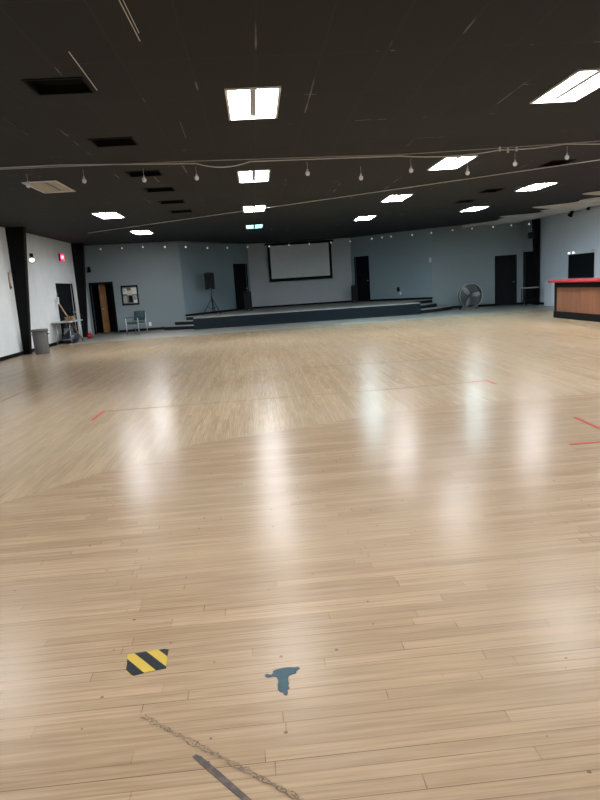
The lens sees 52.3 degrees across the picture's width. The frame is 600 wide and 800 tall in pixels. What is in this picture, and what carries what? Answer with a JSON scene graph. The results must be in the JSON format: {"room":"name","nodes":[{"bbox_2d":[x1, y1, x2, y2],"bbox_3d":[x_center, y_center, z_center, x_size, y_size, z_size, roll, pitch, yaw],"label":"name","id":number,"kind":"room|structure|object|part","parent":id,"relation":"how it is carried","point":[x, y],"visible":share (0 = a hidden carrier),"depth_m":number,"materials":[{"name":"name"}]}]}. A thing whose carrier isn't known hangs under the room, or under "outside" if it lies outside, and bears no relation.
{"room":"event hall","nodes":[
{"label":"event hall","id":0,"kind":"room"},
{"bbox_2d":[5,227,31,353],"bbox_3d":[-7.860,-3.092,17.456,0.500,3.550,0.200,-4,11,-3],"label":"pillar","id":1,"kind":"structure","parent":0,"point":[15,236],"depth_m":17.30,"materials":[{"name":"black paint"}]},
{"bbox_2d":[0,227,91,356],"bbox_3d":[-7.575,-1.613,8.702,0.200,3.850,32.750,-4,11,-3],"label":"wall","id":2,"kind":"structure","parent":0,"point":[47,270],"depth_m":19.35,"materials":[{"name":"white paint"}]},
{"bbox_2d":[8,273,11,288],"bbox_3d":[-8.080,-3.318,17.041,0.042,0.460,0.100,-4,11,-3],"label":"wall plaque","id":3,"kind":"object","parent":2,"relation":"attached to","point":[10,286],"visible":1,"depth_m":17.01,"materials":[{"name":"beige wood"}]},
{"bbox_2d":[29,253,34,262],"bbox_3d":[-7.449,-3.935,16.974,0.170,0.284,0.333,-8,12,-22],"label":"wall spotlight","id":4,"kind":"object","parent":2,"relation":"attached to","point":[31,259],"visible":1,"depth_m":16.92,"materials":[{"name":"black paint"}]},
{"bbox_2d":[0,341,63,360],"bbox_3d":[-7.204,0.566,7.159,0.024,0.100,28.884,-4,11,-3],"label":"baseboard","id":5,"kind":"structure","parent":2,"relation":"attached to","point":[3,358],"depth_m":17.24,"materials":[{"name":"black paint"}]},
{"bbox_2d":[58,253,63,260],"bbox_3d":[-8.468,-5.060,21.712,0.075,0.260,0.400,-4,11,-3],"label":"exit sign","id":6,"kind":"object","parent":2,"relation":"attached to","point":[61,256],"visible":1,"depth_m":21.59,"materials":[{"name":"red plastic"}]},
{"bbox_2d":[55,282,79,338],"bbox_3d":[-8.408,-3.196,22.102,0.142,2.135,1.964,-4,11,-3],"label":"door","id":7,"kind":"structure","parent":2,"relation":"in","point":[63,290],"depth_m":22.18,"materials":[{"name":"black paint"}]},
{"bbox_2d":[71,243,87,336],"bbox_3d":[-8.338,-4.208,23.536,0.440,3.550,0.200,-4,11,-3],"label":"pillar","id":8,"kind":"structure","parent":0,"point":[78,256],"depth_m":23.39,"materials":[{"name":"black paint"}]},
{"bbox_2d":[84,241,185,334],"bbox_3d":[-6.808,-4.779,25.226,3.833,3.850,0.200,-6,11,-11],"label":"wall","id":9,"kind":"structure","parent":0,"point":[155,269],"depth_m":25.17,"materials":[{"name":"grey paint"}]},
{"bbox_2d":[88,281,118,333],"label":"door","id":10,"kind":"structure","parent":9,"relation":"in","point":[102,293],"depth_m":25.79,"materials":[{"name":"black paint"}]},
{"bbox_2d":[120,285,139,305],"bbox_3d":[-6.992,-4.305,25.145,0.680,0.800,0.040,-6,11,-11],"label":"notice board","id":11,"kind":"object","parent":9,"relation":"attached to","point":[129,294],"visible":1,"depth_m":25.14,"materials":[{"name":"black paint"}]},
{"bbox_2d":[119,327,163,332],"bbox_3d":[-6.140,-2.974,25.565,2.756,0.100,0.024,-6,11,-11],"label":"baseboard","id":12,"kind":"structure","parent":9,"relation":"attached to","point":[155,328],"depth_m":25.47,"materials":[{"name":"black paint"}]},
{"bbox_2d":[178,241,250,313],"bbox_3d":[-3.763,-5.435,27.655,0.200,3.850,5.001,2,12,30],"label":"wall","id":13,"kind":"structure","parent":0,"point":[196,259],"depth_m":27.05,"materials":[{"name":"grey paint"}]},
{"bbox_2d":[185,309,236,315],"bbox_3d":[-3.893,-3.915,27.320,0.024,0.090,3.720,2,12,30],"label":"baseboard","id":14,"kind":"structure","parent":13,"relation":"attached to","point":[211,312],"depth_m":27.16,"materials":[{"name":"black paint"}]},
{"bbox_2d":[233,264,248,310],"bbox_3d":[-2.801,-5.381,29.163,0.135,2.175,1.086,2,12,30],"label":"door","id":15,"kind":"structure","parent":13,"relation":"in","point":[240,272],"depth_m":29.14,"materials":[{"name":"black paint"}]},
{"bbox_2d":[247,238,351,306],"bbox_3d":[0.038,-6.119,29.971,4.990,3.850,0.200,-4,11,-3],"label":"wall","id":16,"kind":"structure","parent":0,"point":[264,292],"depth_m":29.95,"materials":[{"name":"grey paint"}]},
{"bbox_2d":[264,240,332,281],"bbox_3d":[0.000,-6.726,29.607,3.334,1.814,0.210,-4,11,-3],"label":"projection screen","id":17,"kind":"object","parent":16,"relation":"attached to","point":[302,260],"visible":1,"depth_m":29.55,"materials":[{"name":"fabric"}]},
{"bbox_2d":[252,300,351,308],"bbox_3d":[0.137,-4.706,30.123,4.990,0.090,0.024,-4,11,-3],"label":"baseboard","id":18,"kind":"structure","parent":16,"relation":"attached to","point":[348,300],"depth_m":30.11,"materials":[{"name":"black paint"}]},
{"bbox_2d":[0,304,599,799],"bbox_3d":[1.806,-0.937,12.296,19.400,0.001,38.200,-4,11,-3],"label":"floor","id":19,"kind":"structure","parent":0,"point":[426,558],"depth_m":3.29,"materials":[{"name":"brown wood"}]},
{"bbox_2d":[30,328,49,354],"bbox_3d":[-7.399,-1.671,17.467,0.472,0.700,0.472,6,14,41],"label":"trash can","id":20,"kind":"object","parent":19,"relation":"on","point":[40,336],"visible":1,"depth_m":17.31,"materials":[{"name":"grey plastic"}]},
{"bbox_2d":[0,357,98,401],"bbox_3d":[-4.804,-0.467,12.069,0.034,0.002,6.897,-4,11,-3],"label":"floor line","id":21,"kind":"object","parent":19,"relation":"on","point":[98,357],"depth_m":11.16,"materials":[{"name":"brown"}]},
{"bbox_2d":[51,319,82,344],"bbox_3d":[-7.920,-2.325,20.957,0.620,0.762,1.500,-4,11,-3],"label":"folding table","id":22,"kind":"object","parent":19,"relation":"on","point":[59,322],"visible":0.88,"depth_m":20.42,"materials":[{"name":"white plastic"}]},
{"bbox_2d":[64,316,75,320],"bbox_3d":[-7.900,-2.800,21.024,0.260,0.143,0.586,-4,11,-3],"label":"cardboard box","id":23,"kind":"object","parent":22,"relation":"on","point":[70,318],"visible":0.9,"depth_m":20.86,"materials":[{"name":"brown cardboard"}]},
{"bbox_2d":[56,297,82,339],"bbox_3d":[-8.031,-2.807,21.325,0.097,1.573,0.976,1,12,23],"label":"push broom","id":24,"kind":"object","parent":19,"relation":"on","point":[57,298],"visible":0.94,"depth_m":21.06,"materials":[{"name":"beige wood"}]},
{"bbox_2d":[62,327,79,343],"bbox_3d":[-7.891,-2.229,21.031,0.544,0.540,0.859,-4,11,-3],"label":"bag","id":25,"kind":"object","parent":19,"relation":"on","point":[75,337],"visible":0.8,"depth_m":20.81,"materials":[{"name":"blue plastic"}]},
{"bbox_2d":[125,310,147,334],"bbox_3d":[-6.291,-2.973,23.508,0.610,0.881,0.576,1,12,23],"label":"armchair","id":26,"kind":"object","parent":19,"relation":"on","point":[138,315],"visible":1,"depth_m":23.57,"materials":[{"name":"teal plastic"}]},
{"bbox_3d":[-6.298,-2.970,23.492,0.500,0.090,0.480,1,12,23],"label":"seat","id":27,"kind":"part","parent":26,"relation":"part of","materials":[{"name":"grey fabric"}]},
{"bbox_3d":[-6.218,-3.274,23.669,0.500,0.358,0.111,1,12,23],"label":"backrest","id":28,"kind":"part","parent":26,"relation":"part of","materials":[{"name":"fabric"}]},
{"bbox_2d":[126,649,168,675],"bbox_3d":[-0.624,1.068,2.491,0.170,0.002,0.155,-5,11,-8],"label":"tape","id":29,"kind":"object","parent":19,"relation":"on","point":[148,661],"visible":1,"depth_m":2.49,"materials":[{"name":"yellow plastic"}]},
{"bbox_2d":[164,320,193,329],"bbox_3d":[-4.914,-3.061,25.035,1.300,0.310,1.430,-4,11,-3],"label":"steps","id":30,"kind":"structure","parent":19,"relation":"on","point":[184,324],"depth_m":24.91,"materials":[{"name":"blue carpet"}]},
{"bbox_2d":[192,754,251,799],"bbox_3d":[-0.242,1.159,1.878,0.022,0.002,0.277,-14,15,-43],"label":"tape strip","id":31,"kind":"object","parent":19,"relation":"on","point":[224,780],"visible":1,"depth_m":1.87,"materials":[{"name":"grey plastic"}]},
{"bbox_2d":[140,714,303,799],"bbox_3d":[-0.276,1.142,1.974,0.696,0.001,0.031,4,13,35],"label":"trail","id":32,"kind":"object","parent":19,"relation":"on","point":[211,752],"visible":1,"depth_m":1.92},
{"bbox_2d":[265,667,299,695],"bbox_3d":[-0.041,1.061,2.328,0.133,0.002,0.156,-10,12,-31],"label":"paint","id":33,"kind":"object","parent":19,"relation":"on","point":[282,674],"visible":1,"depth_m":2.35,"materials":[{"name":"blue paint"}]},
{"bbox_2d":[110,382,468,410],"bbox_3d":[-0.118,-0.045,8.220,4.955,0.002,0.055,-5,11,-4],"label":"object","id":34,"kind":"structure","parent":19,"relation":"on","point":[466,382],"depth_m":8.23,"materials":[{"name":"brown"}]},
{"bbox_2d":[186,299,431,329],"bbox_3d":[0.537,-3.904,27.219,10.860,0.460,6.030,-4,11,-3],"label":"stage","id":35,"kind":"object","parent":19,"relation":"on","point":[369,309],"visible":0.85,"depth_m":24.33,"materials":[{"name":"blue carpet"}]},
{"bbox_2d":[203,290,220,314],"bbox_3d":[-3.823,-4.233,26.387,0.812,1.050,0.774,-4,11,-3],"label":"speaker stand","id":36,"kind":"object","parent":35,"relation":"on","point":[212,308],"visible":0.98,"depth_m":26.26,"materials":[{"name":"black metal"}]},
{"bbox_2d":[204,272,214,289],"bbox_3d":[-3.893,-5.094,26.135,0.420,0.741,0.380,-7,11,-15],"label":"speaker","id":37,"kind":"object","parent":36,"relation":"on","point":[208,277],"visible":1,"depth_m":25.97},
{"bbox_2d":[244,290,252,310],"bbox_3d":[-2.414,-4.581,28.147,0.340,0.901,0.380,-6,11,-13],"label":"floor speaker","id":38,"kind":"object","parent":35,"relation":"on","point":[247,295],"visible":0.98,"depth_m":27.97,"materials":[{"name":"black plastic"}]},
{"bbox_2d":[351,284,357,302],"bbox_3d":[2.628,-5.118,29.367,0.300,0.861,0.340,-2,11,10],"label":"floor speaker","id":39,"kind":"object","parent":35,"relation":"on","point":[354,293],"visible":0.99,"depth_m":29.22,"materials":[{"name":"black plastic"}]},
{"bbox_2d":[421,302,450,312],"bbox_3d":[5.563,-3.972,26.253,2.836,0.310,1.388,-12,13,-36],"label":"steps","id":40,"kind":"structure","parent":19,"relation":"on","point":[425,307],"depth_m":25.92,"materials":[{"name":"blue carpet"}]},
{"bbox_2d":[457,283,482,309],"bbox_3d":[7.122,-4.362,25.706,1.036,1.078,0.436,-5,11,-8],"label":"fan","id":41,"kind":"object","parent":19,"relation":"on","point":[468,292],"visible":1,"depth_m":25.61,"materials":[{"name":"grey metal"}]},
{"bbox_2d":[521,287,538,305],"bbox_3d":[9.580,-4.319,25.500,0.580,0.758,0.500,-4,11,-3],"label":"side table","id":42,"kind":"object","parent":19,"relation":"on","point":[523,287],"visible":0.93,"depth_m":25.33,"materials":[{"name":"grey metal"}]},
{"bbox_2d":[532,218,539,304],"bbox_3d":[9.890,-5.793,25.660,0.260,3.550,0.200,-4,11,-3],"label":"pillar","id":43,"kind":"structure","parent":19,"relation":"on","point":[535,222],"depth_m":25.55,"materials":[{"name":"black paint"}]},
{"bbox_2d":[544,281,554,305],"bbox_3d":[10.065,-4.255,24.363,0.410,0.990,0.665,-4,11,-3],"label":"base cabinet","id":44,"kind":"object","parent":19,"relation":"on","point":[548,287],"visible":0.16,"depth_m":24.26,"materials":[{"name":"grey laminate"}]},
{"bbox_3d":[9.988,-4.179,24.068,0.190,0.860,0.020,-4,11,-3],"label":"door","id":45,"kind":"part","parent":44,"relation":"part of","materials":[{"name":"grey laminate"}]},
{"bbox_2d":[548,278,599,321],"bbox_3d":[8.153,-2.579,15.786,0.880,1.120,5.720,-4,11,-3],"label":"bar counter","id":46,"kind":"object","parent":19,"relation":"on","point":[575,299],"depth_m":17.12,"materials":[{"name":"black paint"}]},
{"bbox_3d":[7.735,-3.035,18.400,0.112,0.700,0.134,-4,11,-3],"label":"corner post","id":47,"kind":"part","parent":46,"relation":"part of","materials":[{"name":"black paint"}]},
{"bbox_3d":[7.752,-2.902,17.688,0.024,0.700,1.294,-4,11,-3],"label":"wood panel","id":48,"kind":"part","parent":46,"relation":"part of","materials":[{"name":"brown laminate"}]},
{"bbox_2d":[548,278,599,282],"bbox_3d":[8.120,-3.094,15.689,0.880,0.070,5.720,-4,11,-3],"label":"countertop","id":49,"kind":"structure","parent":46,"relation":"on","point":[579,279],"depth_m":17.07,"materials":[{"name":"red laminate"}]},
{"bbox_3d":[7.863,-2.964,15.684,0.032,0.150,5.500,-4,11,-3],"label":"rail","id":50,"kind":"part","parent":46,"relation":"part of","materials":[{"name":"black paint"}]},
{"bbox_3d":[7.846,-2.667,16.413,0.024,0.700,1.294,-4,11,-3],"label":"wood panel","id":51,"kind":"part","parent":46,"relation":"part of","materials":[{"name":"brown laminate"}]},
{"bbox_2d":[570,441,599,444],"bbox_3d":[2.424,0.364,5.174,0.290,0.002,0.036,-4,11,-3],"label":"tape","id":52,"kind":"object","parent":19,"relation":"on","point":[596,441],"visible":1,"depth_m":5.17,"materials":[{"name":"red plastic"}]},
{"bbox_2d":[574,417,599,428],"bbox_3d":[2.745,0.221,5.822,0.034,0.002,0.545,-4,11,-1],"label":"tape","id":53,"kind":"object","parent":19,"relation":"on","point":[593,425],"visible":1,"depth_m":5.84,"materials":[{"name":"red plastic"}]},
{"bbox_2d":[0,0,599,245],"bbox_3d":[1.580,-4.419,11.639,19.400,0.001,38.200,-4,11,-3],"label":"ceiling","id":54,"kind":"structure","parent":0,"point":[355,77],"depth_m":7.56,"materials":[{"name":"black paint"}]},
{"bbox_2d":[21,180,75,192],"bbox_3d":[-4.652,-4.008,11.357,0.600,0.126,1.200,-4,11,-3],"label":"ceiling troffer","id":55,"kind":"structure","parent":54,"relation":"attached to","point":[54,186],"depth_m":11.40,"materials":[{"name":"beige plastic"}]},
{"bbox_2d":[21,77,95,95],"bbox_3d":[-2.386,-3.250,6.026,0.580,0.310,0.470,-4,11,-3],"label":"ceiling vent","id":56,"kind":"object","parent":54,"relation":"in","point":[66,85],"visible":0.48,"depth_m":6.25,"materials":[{"name":"black metal"}]},
{"bbox_2d":[69,52,96,89],"bbox_3d":[-2.021,-3.066,5.727,0.007,0.006,1.022,-5,11,-4],"label":"trim","id":57,"kind":"structure","parent":54,"relation":"attached to","point":[69,52],"depth_m":5.66,"materials":[{"name":"grey metal"}]},
{"bbox_2d":[91,212,124,218],"bbox_3d":[-4.951,-4.831,15.822,0.600,0.126,1.200,-4,11,-3],"label":"ceiling light","id":58,"kind":"object","parent":54,"relation":"attached to","point":[104,215],"depth_m":15.87,"materials":[{"name":"white plastic"}]},
{"bbox_2d":[88,137,137,146],"bbox_3d":[-2.557,-3.676,8.341,0.580,0.310,0.470,-4,11,-3],"label":"ceiling vent","id":59,"kind":"object","parent":54,"relation":"in","point":[115,141],"visible":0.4,"depth_m":8.57,"materials":[{"name":"black metal"}]},
{"bbox_2d":[119,0,139,40],"bbox_3d":[-1.311,-2.918,4.701,0.006,0.006,0.803,-4,11,-2],"label":"trim","id":60,"kind":"structure","parent":54,"relation":"attached to","point":[119,0],"depth_m":4.68,"materials":[{"name":"grey metal"}]},
{"bbox_2d":[123,0,138,32],"bbox_3d":[-1.281,-2.906,4.624,0.005,0.006,0.639,-4,11,-3],"label":"trim","id":61,"kind":"structure","parent":54,"relation":"attached to","point":[123,0],"depth_m":4.62,"materials":[{"name":"grey metal"}]},
{"bbox_2d":[130,230,153,234],"bbox_3d":[-5.337,-5.716,20.647,0.600,0.126,1.200,-4,11,-3],"label":"ceiling light","id":62,"kind":"object","parent":54,"relation":"attached to","point":[139,232],"depth_m":20.79,"materials":[{"name":"white plastic"}]},
{"bbox_2d":[125,170,162,176],"bbox_3d":[-2.729,-4.103,10.666,0.580,0.310,0.470,-4,11,-3],"label":"ceiling vent","id":63,"kind":"object","parent":54,"relation":"in","point":[152,172],"visible":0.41,"depth_m":10.90,"materials":[{"name":"black metal"}]},
{"bbox_2d":[143,187,175,191],"bbox_3d":[-2.857,-4.422,12.402,0.580,0.310,0.470,-4,11,-3],"label":"ceiling vent","id":64,"kind":"object","parent":54,"relation":"in","point":[161,189],"visible":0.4,"depth_m":12.63,"materials":[{"name":"black metal"}]},
{"bbox_2d":[158,200,185,203],"bbox_3d":[-2.989,-4.752,14.197,0.580,0.310,0.470,-4,11,-3],"label":"ceiling vent","id":65,"kind":"object","parent":54,"relation":"in","point":[169,201],"visible":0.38,"depth_m":14.43,"materials":[{"name":"black metal"}]},
{"bbox_2d":[169,210,192,212],"bbox_3d":[-3.119,-5.077,15.963,0.580,0.310,0.470,-4,11,-3],"label":"ceiling vent","id":66,"kind":"object","parent":54,"relation":"in","point":[174,211],"visible":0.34,"depth_m":16.20,"materials":[{"name":"black metal"}]},
{"bbox_2d":[225,86,280,120],"bbox_3d":[-0.545,-3.463,7.051,0.600,0.126,1.200,-4,11,-3],"label":"ceiling light","id":67,"kind":"object","parent":54,"relation":"attached to","point":[250,103],"depth_m":7.05,"materials":[{"name":"white plastic"}]},
{"bbox_2d":[237,169,269,182],"bbox_3d":[-0.881,-4.301,11.612,0.600,0.126,1.200,-4,11,-3],"label":"ceiling light","id":68,"kind":"object","parent":54,"relation":"attached to","point":[248,176],"depth_m":11.68,"materials":[{"name":"white plastic"}]},
{"bbox_2d":[242,205,265,212],"bbox_3d":[-1.234,-5.179,16.389,0.600,0.126,1.200,-4,11,-3],"label":"ceiling light","id":69,"kind":"object","parent":54,"relation":"attached to","point":[257,207],"depth_m":16.42,"materials":[{"name":"white plastic"}]},
{"bbox_2d":[245,224,262,228],"bbox_3d":[-1.585,-6.054,21.147,0.600,0.126,1.200,-4,11,-3],"label":"ceiling light","id":70,"kind":"object","parent":54,"relation":"attached to","point":[256,225],"depth_m":21.33,"materials":[{"name":"white plastic"}]},
{"bbox_2d":[0,141,599,187],"bbox_3d":[0.438,-3.738,9.795,14.597,0.504,0.072,-4,11,-3],"label":"string light","id":71,"kind":"object","parent":54,"relation":"hanging from","point":[467,172],"visible":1,"depth_m":9.76,"materials":[{"name":"white"}]},
{"bbox_2d":[100,223,529,249],"bbox_3d":[0.642,-7.101,27.066,17.674,0.331,4.462,-5,11,-5],"label":"string light","id":72,"kind":"object","parent":54,"relation":"hanging from","point":[528,223],"visible":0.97,"depth_m":26.43,"materials":[{"name":"white"}]},
{"bbox_2d":[89,159,599,232],"bbox_3d":[-0.111,-4.993,15.537,15.308,0.027,0.020,3,12,30],"label":"steel cable","id":73,"kind":"object","parent":54,"relation":"attached to","point":[598,159],"visible":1,"depth_m":14.44,"materials":[{"name":"grey metal"}]},
{"bbox_2d":[353,215,376,220],"bbox_3d":[2.187,-6.215,20.702,0.600,0.126,1.200,-4,11,-3],"label":"ceiling light","id":74,"kind":"object","parent":54,"relation":"attached to","point":[373,216],"depth_m":20.78,"materials":[{"name":"white plastic"}]},
{"bbox_2d":[380,194,412,201],"bbox_3d":[2.526,-5.370,16.102,0.600,0.126,1.200,-4,11,-3],"label":"ceiling light","id":75,"kind":"object","parent":54,"relation":"attached to","point":[391,198],"depth_m":16.16,"materials":[{"name":"white plastic"}]},
{"bbox_2d":[427,155,477,169],"bbox_3d":[2.861,-4.537,11.569,0.600,0.126,1.200,-4,11,-3],"label":"ceiling light","id":76,"kind":"object","parent":54,"relation":"attached to","point":[455,162],"depth_m":11.60,"materials":[{"name":"white plastic"}]},
{"bbox_2d":[455,200,474,202],"bbox_3d":[4.811,-5.942,17.817,0.500,0.310,0.500,-4,11,-3],"label":"ceiling vent","id":77,"kind":"object","parent":54,"relation":"in","point":[460,201],"visible":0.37,"depth_m":18.07,"materials":[{"name":"black metal"}]},
{"bbox_2d":[459,206,489,211],"bbox_3d":[5.713,-6.324,20.066,0.600,0.126,1.200,-4,11,-3],"label":"ceiling light","id":78,"kind":"object","parent":54,"relation":"attached to","point":[478,207],"depth_m":20.11,"materials":[{"name":"white plastic"}]},
{"bbox_2d":[479,188,504,192],"bbox_3d":[4.956,-5.581,15.855,0.500,0.310,0.600,-4,11,-3],"label":"ceiling vent","id":79,"kind":"object","parent":54,"relation":"in","point":[486,190],"visible":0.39,"depth_m":16.15,"materials":[{"name":"black metal"}]},
{"bbox_2d":[462,191,599,227],"bbox_3d":[8.915,-6.271,19.349,2.900,0.127,14.934,-4,11,-3],"label":"drape","id":80,"kind":"object","parent":54,"relation":"attached to","point":[552,210],"visible":1,"depth_m":22.34,"materials":[{"name":"grey fabric"}]},
{"bbox_2d":[514,182,557,191],"bbox_3d":[6.036,-5.519,15.681,0.600,0.126,1.200,-4,11,-3],"label":"ceiling light","id":81,"kind":"object","parent":54,"relation":"attached to","point":[536,186],"depth_m":15.75,"materials":[{"name":"white plastic"}]},
{"bbox_2d":[538,159,575,166],"bbox_3d":[5.167,-4.928,12.320,0.500,0.310,0.620,-4,11,-3],"label":"ceiling vent","id":82,"kind":"object","parent":54,"relation":"in","point":[553,162],"visible":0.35,"depth_m":12.62,"materials":[{"name":"black metal"}]},
{"bbox_2d":[530,69,599,103],"bbox_3d":[3.255,-3.734,7.179,0.600,0.126,1.200,-4,11,-3],"label":"ceiling light","id":83,"kind":"object","parent":54,"relation":"attached to","point":[582,82],"depth_m":7.28,"materials":[{"name":"white plastic"}]},
{"bbox_2d":[350,228,432,302],"bbox_3d":[4.258,-6.147,28.667,4.398,3.850,0.200,6,14,40],"label":"wall","id":84,"kind":"structure","parent":0,"point":[401,260],"depth_m":28.29,"materials":[{"name":"grey paint"}]},
{"bbox_2d":[354,256,369,300],"bbox_3d":[3.042,-5.862,29.695,0.834,2.175,0.134,6,14,40],"label":"door","id":85,"kind":"structure","parent":84,"relation":"in","point":[362,277],"depth_m":29.71,"materials":[{"name":"black paint"}]},
{"bbox_2d":[370,297,432,300],"bbox_3d":[4.666,-4.697,28.513,3.369,0.090,0.024,6,14,40],"label":"baseboard","id":86,"kind":"structure","parent":84,"relation":"attached to","point":[420,297],"depth_m":28.44,"materials":[{"name":"black paint"}]},
{"bbox_2d":[431,221,523,305],"bbox_3d":[7.767,-6.035,26.862,3.863,3.850,0.200,-1,11,12],"label":"wall","id":87,"kind":"structure","parent":0,"point":[461,256],"depth_m":26.79,"materials":[{"name":"grey paint"}]},
{"bbox_2d":[451,304,494,307],"bbox_3d":[7.300,-4.160,27.221,2.708,0.100,0.024,-1,11,12],"label":"baseboard","id":88,"kind":"structure","parent":87,"relation":"attached to","point":[480,305],"depth_m":27.06,"materials":[{"name":"black paint"}]},
{"bbox_2d":[495,255,516,305],"bbox_3d":[8.976,-5.205,26.692,0.901,2.170,0.134,-1,11,12],"label":"door","id":89,"kind":"structure","parent":87,"relation":"in","point":[505,289],"depth_m":26.71,"materials":[{"name":"black paint"}]},
{"bbox_2d":[524,220,539,301],"bbox_3d":[9.939,-6.024,26.054,0.200,3.850,0.850,-10,12,-29],"label":"wall","id":90,"kind":"structure","parent":0,"point":[528,243],"depth_m":26.00,"materials":[{"name":"grey paint"}]},
{"bbox_2d":[523,251,534,304],"bbox_3d":[9.918,-5.207,26.164,0.134,2.250,0.810,-10,12,-29],"label":"door","id":91,"kind":"structure","parent":90,"relation":"in","point":[528,273],"depth_m":26.32,"materials":[{"name":"black paint"}]},
{"bbox_2d":[528,232,536,238],"bbox_3d":[9.505,-6.721,24.947,0.350,0.260,0.209,-4,11,-3],"label":"speaker","id":92,"kind":"object","parent":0,"point":[531,235],"visible":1,"depth_m":24.86},
{"bbox_2d":[540,205,599,301],"bbox_3d":[11.345,-3.033,9.709,0.200,3.850,32.500,-4,11,-3],"label":"wall","id":93,"kind":"structure","parent":0,"point":[561,234],"depth_m":23.61,"materials":[{"name":"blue paint"}]},
{"bbox_2d":[566,250,596,278],"bbox_3d":[10.289,-4.923,22.448,0.100,1.000,2.027,-4,11,-3],"label":"window","id":94,"kind":"structure","parent":93,"relation":"in","point":[579,264],"depth_m":22.38,"materials":[{"name":"black glass"}]}
]}

